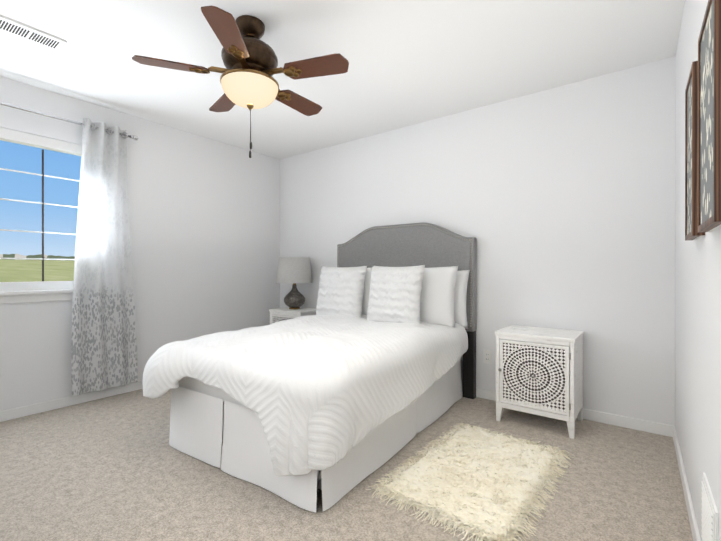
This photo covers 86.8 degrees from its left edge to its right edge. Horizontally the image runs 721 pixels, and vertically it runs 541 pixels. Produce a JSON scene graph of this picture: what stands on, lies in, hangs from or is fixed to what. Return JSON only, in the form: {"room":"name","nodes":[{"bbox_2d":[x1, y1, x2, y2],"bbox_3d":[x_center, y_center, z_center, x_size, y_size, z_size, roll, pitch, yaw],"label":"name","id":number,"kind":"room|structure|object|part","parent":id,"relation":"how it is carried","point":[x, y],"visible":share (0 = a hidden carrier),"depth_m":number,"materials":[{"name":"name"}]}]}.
{"room":"bedroom","nodes":[
{"label":"bedroom","id":0,"kind":"room"},
{"bbox_2d":[0,76,279,410],"bbox_3d":[-2.180,-0.152,3.289,0.140,2.440,3.720,0,0,37],"label":"wall","id":1,"kind":"structure","parent":0,"point":[204,215],"depth_m":3.64,"materials":[{"name":"white paint"}]},
{"bbox_2d":[0,127,81,303],"bbox_3d":[-2.438,-0.391,2.926,0.168,1.252,0.980,0,0,37],"label":"window","id":2,"kind":"structure","parent":1,"relation":"in","point":[27,292],"depth_m":2.90,"materials":[{"name":"white plastic"}]},
{"bbox_2d":[0,102,137,395],"bbox_3d":[-2.357,-0.115,2.836,0.126,2.177,1.304,0,0,37],"label":"curtain","id":3,"kind":"object","parent":1,"relation":"attached to","point":[104,345],"visible":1,"depth_m":3.11,"materials":[{"name":"white fabric"}]},
{"bbox_3d":[-2.362,-1.152,2.838,0.114,0.065,1.304,0,0,37],"label":"rod","id":4,"kind":"part","parent":3,"relation":"part of","materials":[{"name":"silver metal"}]},
{"bbox_3d":[-2.096,-0.116,3.143,0.082,2.177,0.482,0,0,37],"label":"panel","id":5,"kind":"part","parent":3,"relation":"part of","materials":[{"name":"white fabric"}]},
{"bbox_2d":[0,380,142,421],"bbox_3d":[-2.118,1.030,3.244,0.017,0.075,3.660,0,0,37],"label":"baseboard","id":6,"kind":"structure","parent":1,"relation":"attached to","point":[14,413],"depth_m":2.99,"materials":[{"name":"white wood"}]},
{"bbox_2d":[0,0,684,158],"bbox_3d":[-0.577,-1.430,2.071,4.165,0.120,4.000,0,0,37],"label":"ceiling","id":7,"kind":"structure","parent":0,"point":[412,62],"depth_m":2.41,"materials":[{"name":"white paint"}]},
{"bbox_2d":[0,15,66,51],"bbox_3d":[-1.909,-1.364,2.203,0.160,0.013,0.310,0,0,37],"label":"ceiling vent","id":8,"kind":"object","parent":7,"relation":"in","point":[28,33],"visible":1,"depth_m":2.20,"materials":[{"name":"white metal"}]},
{"bbox_2d":[132,6,348,157],"bbox_3d":[-0.597,-0.999,2.163,1.099,0.742,1.070,0,0,37],"label":"ceiling fan","id":9,"kind":"object","parent":7,"relation":"hanging from","point":[251,69],"visible":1,"depth_m":2.03,"materials":[{"name":"brown wood"}]},
{"bbox_2d":[0,388,692,540],"bbox_3d":[-0.577,1.130,2.075,4.165,0.120,4.000,0,0,37],"label":"floor","id":10,"kind":"structure","parent":0,"point":[118,467],"depth_m":1.86,"materials":[{"name":"carpet"}]},
{"bbox_2d":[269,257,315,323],"bbox_3d":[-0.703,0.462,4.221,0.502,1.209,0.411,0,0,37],"label":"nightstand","id":11,"kind":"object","parent":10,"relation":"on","point":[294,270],"visible":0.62,"depth_m":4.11,"materials":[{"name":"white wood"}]},
{"bbox_2d":[276,257,312,309],"bbox_3d":[-0.735,0.143,4.252,0.400,0.572,0.400,0,0,37],"label":"lamp","id":12,"kind":"object","parent":11,"relation":"on","point":[294,270],"depth_m":4.12,"materials":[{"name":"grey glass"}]},
{"bbox_2d":[143,222,476,512],"bbox_3d":[-0.231,0.318,2.766,1.578,1.502,2.175,0,0,37],"label":"bed","id":13,"kind":"object","parent":10,"relation":"on","point":[354,381],"visible":1,"depth_m":2.13,"materials":[{"name":"fabric"}]},
{"bbox_2d":[143,311,468,476],"bbox_3d":[-0.279,0.637,2.691,1.564,0.532,2.000,0,0,37],"label":"duvet","id":14,"kind":"object","parent":13,"relation":"on","point":[302,395],"depth_m":2.01,"materials":[{"name":"white fabric"}]},
{"bbox_3d":[0.365,0.036,3.628,1.486,0.942,0.080,0,0,37],"label":"headboard","id":15,"kind":"part","parent":13,"relation":"part of","materials":[{"name":"fabric"}]},
{"bbox_2d":[365,423,572,540],"bbox_3d":[0.630,1.054,2.034,0.776,0.045,1.125,0,0,37],"label":"rug","id":16,"kind":"object","parent":10,"relation":"on","point":[485,484],"visible":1,"depth_m":1.88,"materials":[{"name":"fur"}]},
{"bbox_2d":[495,325,583,438],"bbox_3d":[1.266,0.746,2.705,0.502,0.646,0.419,0,0,37],"label":"nightstand","id":17,"kind":"object","parent":10,"relation":"on","point":[539,370],"visible":1,"depth_m":2.56,"materials":[{"name":"white wood"}]},
{"bbox_3d":[1.159,0.705,2.564,0.402,0.407,0.008,0,0,37],"label":"panel","id":18,"kind":"part","parent":17,"relation":"part of","materials":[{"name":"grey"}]},
{"bbox_3d":[1.149,0.705,2.548,0.446,0.361,0.027,0,0,37],"label":"knob","id":19,"kind":"part","parent":17,"relation":"part of","materials":[{"name":"white wood"}]},
{"bbox_2d":[280,56,675,425],"bbox_3d":[0.549,-0.153,3.642,4.065,2.440,0.140,0,0,37],"label":"wall","id":20,"kind":"structure","parent":0,"point":[558,203],"depth_m":2.88,"materials":[{"name":"white paint"}]},
{"bbox_2d":[483,349,491,363],"bbox_3d":[1.054,0.716,3.167,0.070,0.115,0.008,0,0,37],"label":"electrical outlet","id":21,"kind":"object","parent":20,"relation":"attached to","point":[487,356],"visible":1,"depth_m":3.17,"materials":[{"name":"white plastic"}]},
{"bbox_2d":[462,385,670,436],"bbox_3d":[0.502,1.030,3.580,3.785,0.075,0.017,0,0,37],"label":"baseboard","id":22,"kind":"structure","parent":20,"relation":"attached to","point":[588,414],"depth_m":2.61,"materials":[{"name":"white wood"}]},
{"bbox_2d":[675,0,720,540],"bbox_3d":[0.885,-0.148,0.778,0.210,2.440,4.022,0,0,37],"label":"wall","id":23,"kind":"structure","parent":0,"point":[698,346],"depth_m":1.57,"materials":[{"name":"white paint"}]},
{"bbox_2d":[671,425,700,540],"bbox_3d":[0.912,1.034,0.946,0.078,0.075,3.660,0,0,37],"label":"baseboard","id":24,"kind":"structure","parent":23,"relation":"attached to","point":[690,509],"depth_m":1.76,"materials":[{"name":"white wood"}]},
{"bbox_2d":[685,78,693,240],"bbox_3d":[1.262,-0.428,1.441,0.039,0.613,0.270,0,0,37],"label":"picture frame","id":25,"kind":"object","parent":23,"relation":"in","point":[687,87],"depth_m":1.53,"materials":[{"name":"brown wood"}]},
{"bbox_2d":[689,0,720,239],"bbox_3d":[0.994,-0.427,1.075,0.040,0.613,0.340,0,0,37],"label":"picture frame","id":26,"kind":"object","parent":23,"relation":"in","point":[703,152],"depth_m":1.10,"materials":[{"name":"brown wood"}]},
{"bbox_2d":[701,473,717,540],"bbox_3d":[1.107,0.828,1.213,0.017,0.257,0.270,0,0,37],"label":"air vent","id":27,"kind":"object","parent":23,"relation":"in","point":[709,521],"visible":1,"depth_m":1.20,"materials":[{"name":"white metal"}]},
{"label":"outside","id":28,"kind":"structure","parent":0,"visible":0},
{"bbox_2d":[0,260,74,281],"bbox_3d":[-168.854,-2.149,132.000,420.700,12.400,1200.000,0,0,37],"label":"ground","id":29,"kind":"structure","parent":28,"point":[20,270],"depth_m":107.94,"materials":[{"name":"green plant"}]},
{"bbox_2d":[0,254,74,260],"bbox_3d":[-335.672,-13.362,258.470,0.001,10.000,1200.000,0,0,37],"label":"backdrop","id":30,"kind":"structure","parent":28,"point":[31,256],"depth_m":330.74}
]}

